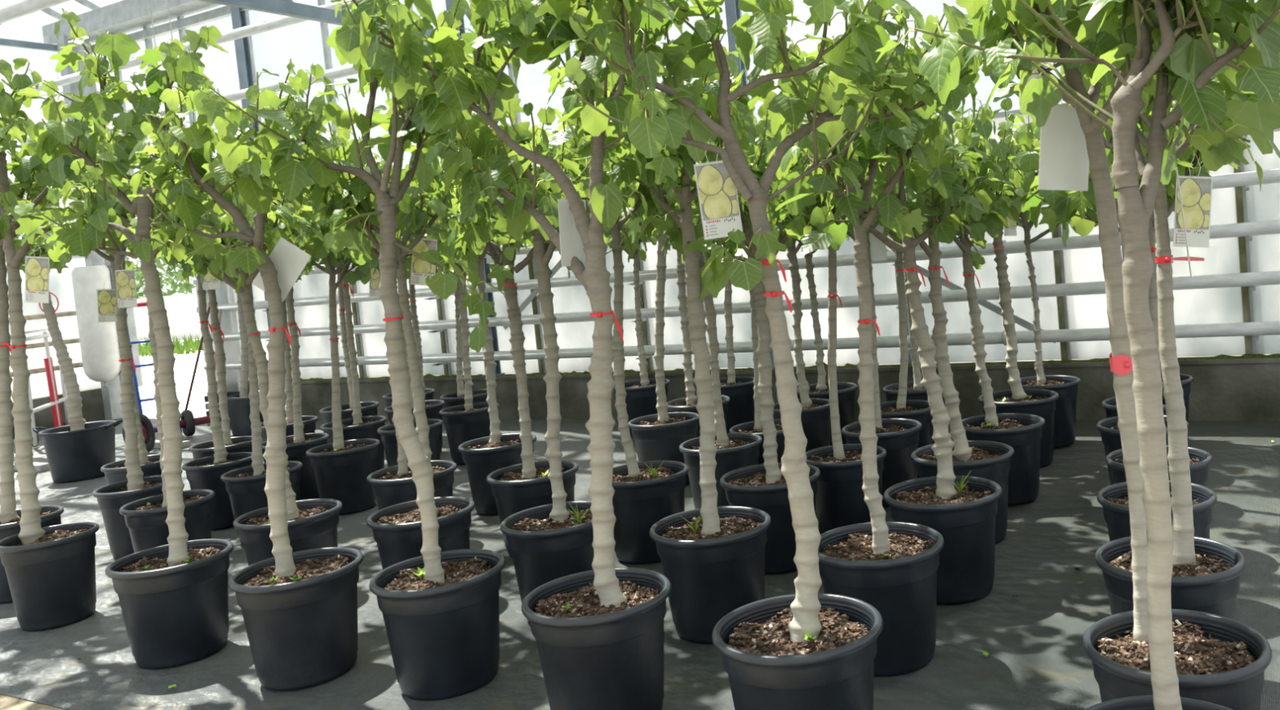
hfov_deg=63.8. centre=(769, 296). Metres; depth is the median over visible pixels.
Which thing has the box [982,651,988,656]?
fallen leaf
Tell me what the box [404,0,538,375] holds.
window
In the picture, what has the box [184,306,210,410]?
handle
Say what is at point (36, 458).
plank
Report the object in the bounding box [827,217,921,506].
fig tree
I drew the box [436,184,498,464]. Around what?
fig tree
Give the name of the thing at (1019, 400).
fig tree
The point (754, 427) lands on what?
fig tree
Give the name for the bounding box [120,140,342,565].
fig tree
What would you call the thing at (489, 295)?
trim
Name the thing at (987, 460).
fig tree
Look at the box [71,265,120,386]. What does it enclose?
tank
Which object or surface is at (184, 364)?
yard
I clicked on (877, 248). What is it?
tag
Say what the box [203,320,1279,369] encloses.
pipe
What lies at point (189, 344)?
grass verge
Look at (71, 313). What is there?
rail
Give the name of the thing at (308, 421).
fig tree
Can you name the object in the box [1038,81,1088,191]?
tag
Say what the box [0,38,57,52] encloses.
trim
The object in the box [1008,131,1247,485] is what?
fig tree
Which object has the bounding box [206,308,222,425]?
handle
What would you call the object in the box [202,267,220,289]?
tag
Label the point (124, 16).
roof panel
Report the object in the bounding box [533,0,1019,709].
fig tree
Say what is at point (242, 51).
trim
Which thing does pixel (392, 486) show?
fig tree
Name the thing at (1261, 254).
wall panel
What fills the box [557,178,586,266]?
tag
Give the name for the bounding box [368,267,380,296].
tag
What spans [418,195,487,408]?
fig tree
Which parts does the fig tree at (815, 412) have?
pot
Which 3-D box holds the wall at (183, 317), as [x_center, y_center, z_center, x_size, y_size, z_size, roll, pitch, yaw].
[-24.837,0.932,38.885,40.000,1.600,0.200,-3,4,28]
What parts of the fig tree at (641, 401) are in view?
pot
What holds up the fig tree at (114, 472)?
on the floor
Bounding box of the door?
[194,273,240,393]
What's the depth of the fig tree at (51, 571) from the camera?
5.23 m
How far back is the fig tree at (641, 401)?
9.10 m
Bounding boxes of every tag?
[25,242,48,302]
[97,280,116,322]
[115,258,137,307]
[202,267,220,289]
[252,231,311,302]
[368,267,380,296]
[410,235,437,285]
[486,247,501,263]
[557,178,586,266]
[693,137,742,239]
[868,217,886,261]
[912,233,922,250]
[1004,200,1016,235]
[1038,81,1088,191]
[1173,154,1212,277]
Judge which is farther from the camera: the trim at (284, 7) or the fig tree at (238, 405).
the fig tree at (238, 405)
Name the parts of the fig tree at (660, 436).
pot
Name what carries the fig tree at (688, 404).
on the floor
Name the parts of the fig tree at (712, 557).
pot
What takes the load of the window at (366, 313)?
in the wall at (1221, 389)
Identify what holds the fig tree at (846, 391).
on the floor
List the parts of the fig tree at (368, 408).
pot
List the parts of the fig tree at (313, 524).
pot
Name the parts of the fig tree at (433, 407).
pot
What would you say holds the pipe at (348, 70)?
hanging from the ceiling
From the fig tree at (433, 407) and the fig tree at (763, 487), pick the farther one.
the fig tree at (433, 407)
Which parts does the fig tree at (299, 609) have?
pot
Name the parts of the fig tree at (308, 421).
pot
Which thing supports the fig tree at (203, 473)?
on the floor
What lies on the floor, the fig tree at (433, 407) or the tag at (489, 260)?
the fig tree at (433, 407)
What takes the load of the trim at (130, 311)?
attached to the wall at (92, 408)
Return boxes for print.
[26,257,48,291]
[695,162,738,220]
[1175,177,1211,229]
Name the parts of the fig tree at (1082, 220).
pot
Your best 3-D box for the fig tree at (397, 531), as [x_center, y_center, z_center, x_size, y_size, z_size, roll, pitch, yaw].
[-1.828,0.212,5.042,0.877,2.585,0.864,-8,4,-36]
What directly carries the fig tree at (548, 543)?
on the floor
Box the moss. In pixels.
[248,353,1279,382]
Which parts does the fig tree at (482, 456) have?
pot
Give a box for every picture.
[26,257,48,291]
[97,289,116,313]
[115,271,135,297]
[204,267,218,280]
[369,267,380,288]
[413,240,435,273]
[1005,210,1016,226]
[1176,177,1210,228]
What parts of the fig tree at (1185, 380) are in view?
pot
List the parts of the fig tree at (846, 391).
pot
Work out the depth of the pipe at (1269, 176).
7.20 m
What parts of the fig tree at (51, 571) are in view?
pot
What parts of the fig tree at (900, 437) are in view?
pot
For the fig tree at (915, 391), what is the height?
2.448 m
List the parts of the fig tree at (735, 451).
pot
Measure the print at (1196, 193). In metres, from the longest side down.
0.170 x 0.113 x 0.001 m
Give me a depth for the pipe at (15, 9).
9.47 m
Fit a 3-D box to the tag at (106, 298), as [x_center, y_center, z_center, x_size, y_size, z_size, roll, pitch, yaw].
[-4.747,0.029,7.276,0.140,0.317,0.007,-7,4,-35]
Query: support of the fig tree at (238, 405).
on the floor
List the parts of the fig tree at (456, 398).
pot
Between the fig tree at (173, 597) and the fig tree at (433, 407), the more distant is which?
the fig tree at (433, 407)
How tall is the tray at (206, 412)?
0.071 m
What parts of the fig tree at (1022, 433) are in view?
pot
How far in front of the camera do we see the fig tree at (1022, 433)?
5.94 m
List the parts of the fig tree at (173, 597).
pot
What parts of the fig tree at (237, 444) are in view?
pot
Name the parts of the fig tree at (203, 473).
pot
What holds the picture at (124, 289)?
on the tag at (125, 279)
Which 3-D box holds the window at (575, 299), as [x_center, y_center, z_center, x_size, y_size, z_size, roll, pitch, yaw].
[-2.167,-1.564,10.194,1.746,4.700,0.106,-3,4,28]
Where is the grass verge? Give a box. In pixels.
[137,333,203,356]
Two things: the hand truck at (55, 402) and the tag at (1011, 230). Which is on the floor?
the hand truck at (55, 402)
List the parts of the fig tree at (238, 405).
pot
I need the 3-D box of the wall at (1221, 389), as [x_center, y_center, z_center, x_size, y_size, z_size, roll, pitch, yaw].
[0.076,0.953,9.300,15.840,0.610,0.300,-3,4,28]
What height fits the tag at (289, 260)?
0.295 m
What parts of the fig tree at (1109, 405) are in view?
pot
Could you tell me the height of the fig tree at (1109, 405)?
2.575 m
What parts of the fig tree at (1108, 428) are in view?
pot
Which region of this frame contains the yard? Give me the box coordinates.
[137,337,208,418]
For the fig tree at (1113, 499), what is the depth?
4.10 m
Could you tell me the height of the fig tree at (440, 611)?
2.870 m
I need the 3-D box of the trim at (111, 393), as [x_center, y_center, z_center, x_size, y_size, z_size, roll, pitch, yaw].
[-8.871,-0.897,13.406,0.465,5.080,0.160,-3,4,28]
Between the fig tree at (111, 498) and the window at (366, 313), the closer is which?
the fig tree at (111, 498)
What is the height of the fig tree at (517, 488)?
2.384 m
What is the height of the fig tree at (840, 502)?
2.418 m
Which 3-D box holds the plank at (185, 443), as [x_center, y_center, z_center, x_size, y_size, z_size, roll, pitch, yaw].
[-6.540,1.579,10.878,0.900,0.060,0.120,-3,4,28]
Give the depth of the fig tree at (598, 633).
3.49 m
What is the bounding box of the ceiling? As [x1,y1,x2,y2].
[40,0,99,20]
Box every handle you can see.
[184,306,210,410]
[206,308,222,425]
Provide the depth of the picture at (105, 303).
7.27 m
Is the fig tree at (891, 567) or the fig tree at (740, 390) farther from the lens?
the fig tree at (740, 390)
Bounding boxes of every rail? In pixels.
[8,311,75,322]
[9,362,82,377]
[26,337,79,349]
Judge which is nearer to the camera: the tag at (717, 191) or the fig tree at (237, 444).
the tag at (717, 191)
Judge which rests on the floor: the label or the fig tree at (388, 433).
the fig tree at (388, 433)
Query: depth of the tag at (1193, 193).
3.40 m
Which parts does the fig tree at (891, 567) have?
pot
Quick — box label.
[1025,34,1045,85]
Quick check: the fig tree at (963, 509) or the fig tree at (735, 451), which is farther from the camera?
the fig tree at (735, 451)
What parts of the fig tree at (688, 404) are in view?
pot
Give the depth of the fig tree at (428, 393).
10.03 m
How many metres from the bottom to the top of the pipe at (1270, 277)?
0.144 m
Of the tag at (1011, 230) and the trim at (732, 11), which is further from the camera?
the trim at (732, 11)
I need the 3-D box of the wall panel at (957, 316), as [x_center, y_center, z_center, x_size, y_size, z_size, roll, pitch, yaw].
[1.546,-1.792,8.277,1.355,4.700,0.070,-3,4,28]
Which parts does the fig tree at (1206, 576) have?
pot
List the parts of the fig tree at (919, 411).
pot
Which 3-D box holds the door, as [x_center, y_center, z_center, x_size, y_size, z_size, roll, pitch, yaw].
[-6.851,0.232,12.605,0.650,2.400,0.050,-3,4,28]
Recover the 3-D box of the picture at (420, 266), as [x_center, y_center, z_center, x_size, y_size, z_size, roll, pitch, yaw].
[-1.743,-0.203,5.125,0.112,0.169,0.002,5,3,0]
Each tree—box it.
[0,57,114,631]
[0,121,64,604]
[4,224,123,482]
[13,8,233,668]
[22,120,168,560]
[23,102,214,552]
[35,182,161,484]
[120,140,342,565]
[124,173,252,529]
[125,249,195,298]
[126,57,363,690]
[164,256,252,460]
[177,188,328,544]
[197,0,505,700]
[226,277,263,437]
[255,258,319,442]
[262,198,328,500]
[287,190,380,515]
[290,87,475,569]
[316,124,457,510]
[319,262,379,423]
[320,261,386,471]
[335,0,682,709]
[337,200,442,467]
[382,253,435,407]
[384,168,444,453]
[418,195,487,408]
[423,159,578,556]
[426,198,536,515]
[435,97,609,622]
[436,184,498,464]
[531,120,688,564]
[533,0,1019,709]
[547,27,782,643]
[603,209,670,436]
[621,146,768,509]
[622,211,729,437]
[627,183,699,484]
[655,111,792,464]
[662,103,826,573]
[696,223,755,433]
[737,108,839,452]
[751,115,886,534]
[765,4,979,675]
[766,111,1002,604]
[795,239,857,445]
[825,103,1013,542]
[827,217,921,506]
[844,142,968,477]
[875,0,1279,709]
[883,233,943,444]
[946,102,1044,505]
[953,98,1058,466]
[955,0,1271,709]
[975,97,1097,447]
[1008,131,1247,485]
[1013,107,1235,487]
[1032,75,1244,542]
[1036,151,1185,418]
[1063,0,1279,620]
[1160,360,1193,436]
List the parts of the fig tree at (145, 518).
pot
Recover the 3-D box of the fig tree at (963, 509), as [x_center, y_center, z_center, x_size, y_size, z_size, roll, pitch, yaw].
[0.556,0.133,4.676,0.968,2.354,0.876,-3,4,28]
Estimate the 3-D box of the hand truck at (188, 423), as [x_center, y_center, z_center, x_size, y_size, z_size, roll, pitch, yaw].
[-6.679,0.811,11.323,0.930,1.562,0.530,-8,4,-42]
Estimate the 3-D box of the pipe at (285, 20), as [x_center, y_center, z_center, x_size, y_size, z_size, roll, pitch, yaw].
[-1.738,-3.697,8.424,17.740,1.643,0.124,-3,4,28]
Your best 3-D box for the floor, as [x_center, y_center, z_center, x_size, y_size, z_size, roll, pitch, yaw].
[-3.889,1.807,3.874,17.940,0.085,13.120,-3,4,28]
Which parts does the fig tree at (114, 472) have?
pot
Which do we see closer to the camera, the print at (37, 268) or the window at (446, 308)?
the print at (37, 268)
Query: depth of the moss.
8.80 m
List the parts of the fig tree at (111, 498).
pot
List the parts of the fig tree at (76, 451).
handle, pot, handle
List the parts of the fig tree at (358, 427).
pot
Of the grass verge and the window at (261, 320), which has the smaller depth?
the window at (261, 320)
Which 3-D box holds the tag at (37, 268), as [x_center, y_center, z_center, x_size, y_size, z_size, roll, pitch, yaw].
[-3.757,-0.119,5.203,0.156,0.319,0.007,-5,3,0]
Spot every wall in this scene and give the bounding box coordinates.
[11,386,138,439]
[133,293,201,341]
[247,353,1279,421]
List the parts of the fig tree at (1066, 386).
pot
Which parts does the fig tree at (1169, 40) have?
pot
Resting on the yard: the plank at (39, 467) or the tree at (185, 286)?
the tree at (185, 286)
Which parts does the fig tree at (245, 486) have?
pot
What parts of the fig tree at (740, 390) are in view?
pot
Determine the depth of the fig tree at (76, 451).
9.38 m
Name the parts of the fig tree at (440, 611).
pot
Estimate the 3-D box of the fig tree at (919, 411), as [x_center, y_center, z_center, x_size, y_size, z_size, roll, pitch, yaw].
[0.860,-0.044,6.845,1.274,2.398,0.856,-3,4,28]
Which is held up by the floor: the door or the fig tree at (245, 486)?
the fig tree at (245, 486)
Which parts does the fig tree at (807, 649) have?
pot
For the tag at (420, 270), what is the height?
0.320 m
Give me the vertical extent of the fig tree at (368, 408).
2.631 m
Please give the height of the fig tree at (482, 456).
2.511 m
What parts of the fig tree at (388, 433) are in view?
pot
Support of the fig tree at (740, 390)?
on the floor
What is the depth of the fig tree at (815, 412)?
7.23 m
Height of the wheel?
0.435 m
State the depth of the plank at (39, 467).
9.99 m
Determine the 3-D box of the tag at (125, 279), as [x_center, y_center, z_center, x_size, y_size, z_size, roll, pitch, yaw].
[-4.028,-0.085,6.351,0.136,0.316,0.007,-5,3,0]
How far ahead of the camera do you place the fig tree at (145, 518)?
5.82 m
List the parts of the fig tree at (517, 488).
pot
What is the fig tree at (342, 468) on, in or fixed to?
on the floor
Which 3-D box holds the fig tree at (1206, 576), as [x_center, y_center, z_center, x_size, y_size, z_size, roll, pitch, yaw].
[1.531,-0.005,3.506,0.879,2.583,1.048,-3,4,36]
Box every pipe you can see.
[0,0,70,25]
[6,0,342,97]
[19,0,465,146]
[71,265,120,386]
[192,168,1279,285]
[196,219,1279,313]
[200,271,1279,341]
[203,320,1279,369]
[622,128,1279,209]
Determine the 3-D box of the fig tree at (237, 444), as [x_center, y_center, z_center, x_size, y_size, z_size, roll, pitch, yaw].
[-4.263,0.317,7.979,1.154,2.485,0.932,-5,3,11]
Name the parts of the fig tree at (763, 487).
pot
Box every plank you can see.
[13,453,48,462]
[13,461,49,471]
[153,440,191,448]
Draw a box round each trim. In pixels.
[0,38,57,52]
[56,35,133,420]
[97,91,142,386]
[198,0,434,36]
[230,5,270,328]
[445,0,504,376]
[724,0,774,370]
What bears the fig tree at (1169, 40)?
on the floor
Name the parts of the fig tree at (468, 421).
pot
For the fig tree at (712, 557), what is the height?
2.630 m
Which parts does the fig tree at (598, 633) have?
pot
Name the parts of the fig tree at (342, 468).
pot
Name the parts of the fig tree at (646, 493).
pot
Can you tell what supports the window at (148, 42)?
in the wall at (92, 408)
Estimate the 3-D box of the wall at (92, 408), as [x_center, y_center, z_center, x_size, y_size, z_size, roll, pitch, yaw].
[-11.890,2.102,8.227,0.280,0.600,13.330,-3,4,28]
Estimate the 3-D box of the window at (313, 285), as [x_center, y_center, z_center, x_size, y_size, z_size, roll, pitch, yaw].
[-5.514,-1.361,11.961,1.345,4.700,0.070,-3,4,28]
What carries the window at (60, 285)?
in the wall at (92, 408)
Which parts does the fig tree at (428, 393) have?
pot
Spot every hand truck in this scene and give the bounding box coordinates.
[24,325,69,447]
[126,302,221,440]
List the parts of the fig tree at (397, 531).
pot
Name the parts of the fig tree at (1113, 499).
pot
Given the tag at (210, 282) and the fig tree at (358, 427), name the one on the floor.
the fig tree at (358, 427)
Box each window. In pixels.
[4,254,101,401]
[114,26,160,182]
[177,16,269,379]
[245,11,359,378]
[317,0,444,377]
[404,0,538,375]
[502,24,639,373]
[618,28,753,370]
[740,9,900,366]
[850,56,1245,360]
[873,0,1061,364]
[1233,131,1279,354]
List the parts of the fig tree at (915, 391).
pot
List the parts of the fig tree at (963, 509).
pot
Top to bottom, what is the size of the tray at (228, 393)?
0.071 m
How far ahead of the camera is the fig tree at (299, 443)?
7.75 m
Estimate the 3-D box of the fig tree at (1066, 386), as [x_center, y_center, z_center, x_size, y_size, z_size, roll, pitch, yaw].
[1.984,-0.219,7.426,1.093,2.479,1.175,-3,4,28]
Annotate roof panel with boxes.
[41,0,251,55]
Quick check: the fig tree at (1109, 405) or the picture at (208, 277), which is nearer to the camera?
the fig tree at (1109, 405)
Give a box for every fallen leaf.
[168,684,176,688]
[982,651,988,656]
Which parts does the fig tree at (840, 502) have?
pot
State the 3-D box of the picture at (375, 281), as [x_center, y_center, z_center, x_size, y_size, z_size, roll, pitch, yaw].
[-3.084,-0.148,7.977,0.112,0.169,0.002,1,3,0]
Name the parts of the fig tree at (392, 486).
pot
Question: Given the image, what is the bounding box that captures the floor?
[0,418,1279,709]
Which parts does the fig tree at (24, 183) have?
pot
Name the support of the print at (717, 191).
on the tag at (717, 191)
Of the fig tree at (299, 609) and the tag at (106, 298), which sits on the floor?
the fig tree at (299, 609)
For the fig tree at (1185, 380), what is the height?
2.386 m
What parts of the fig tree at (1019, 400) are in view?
pot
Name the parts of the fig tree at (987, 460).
pot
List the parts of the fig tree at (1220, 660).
pot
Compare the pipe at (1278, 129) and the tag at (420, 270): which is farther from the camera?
the pipe at (1278, 129)
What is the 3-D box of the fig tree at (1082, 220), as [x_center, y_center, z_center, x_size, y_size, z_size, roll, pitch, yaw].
[1.867,-0.016,4.881,1.046,2.381,1.002,-7,4,-32]
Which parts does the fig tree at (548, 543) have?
pot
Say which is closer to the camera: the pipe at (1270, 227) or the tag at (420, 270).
the tag at (420, 270)
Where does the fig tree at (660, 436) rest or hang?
on the floor
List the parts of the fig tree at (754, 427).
pot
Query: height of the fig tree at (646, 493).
2.543 m
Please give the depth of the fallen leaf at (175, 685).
4.19 m
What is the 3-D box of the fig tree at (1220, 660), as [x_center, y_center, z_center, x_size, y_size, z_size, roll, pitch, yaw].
[1.042,0.113,2.859,0.747,2.510,0.750,-2,4,44]
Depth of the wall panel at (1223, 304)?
7.65 m
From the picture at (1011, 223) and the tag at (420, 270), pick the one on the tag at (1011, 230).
the picture at (1011, 223)
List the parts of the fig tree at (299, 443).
pot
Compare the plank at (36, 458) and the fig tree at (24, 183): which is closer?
the fig tree at (24, 183)
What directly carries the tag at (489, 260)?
hanging from the fig tree at (468, 421)
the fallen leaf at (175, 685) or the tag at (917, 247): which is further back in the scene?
the tag at (917, 247)
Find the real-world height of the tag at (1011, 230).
0.316 m
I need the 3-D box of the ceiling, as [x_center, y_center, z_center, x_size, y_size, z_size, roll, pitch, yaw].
[-2.679,-5.040,7.103,18.040,2.354,5.079,-3,4,28]

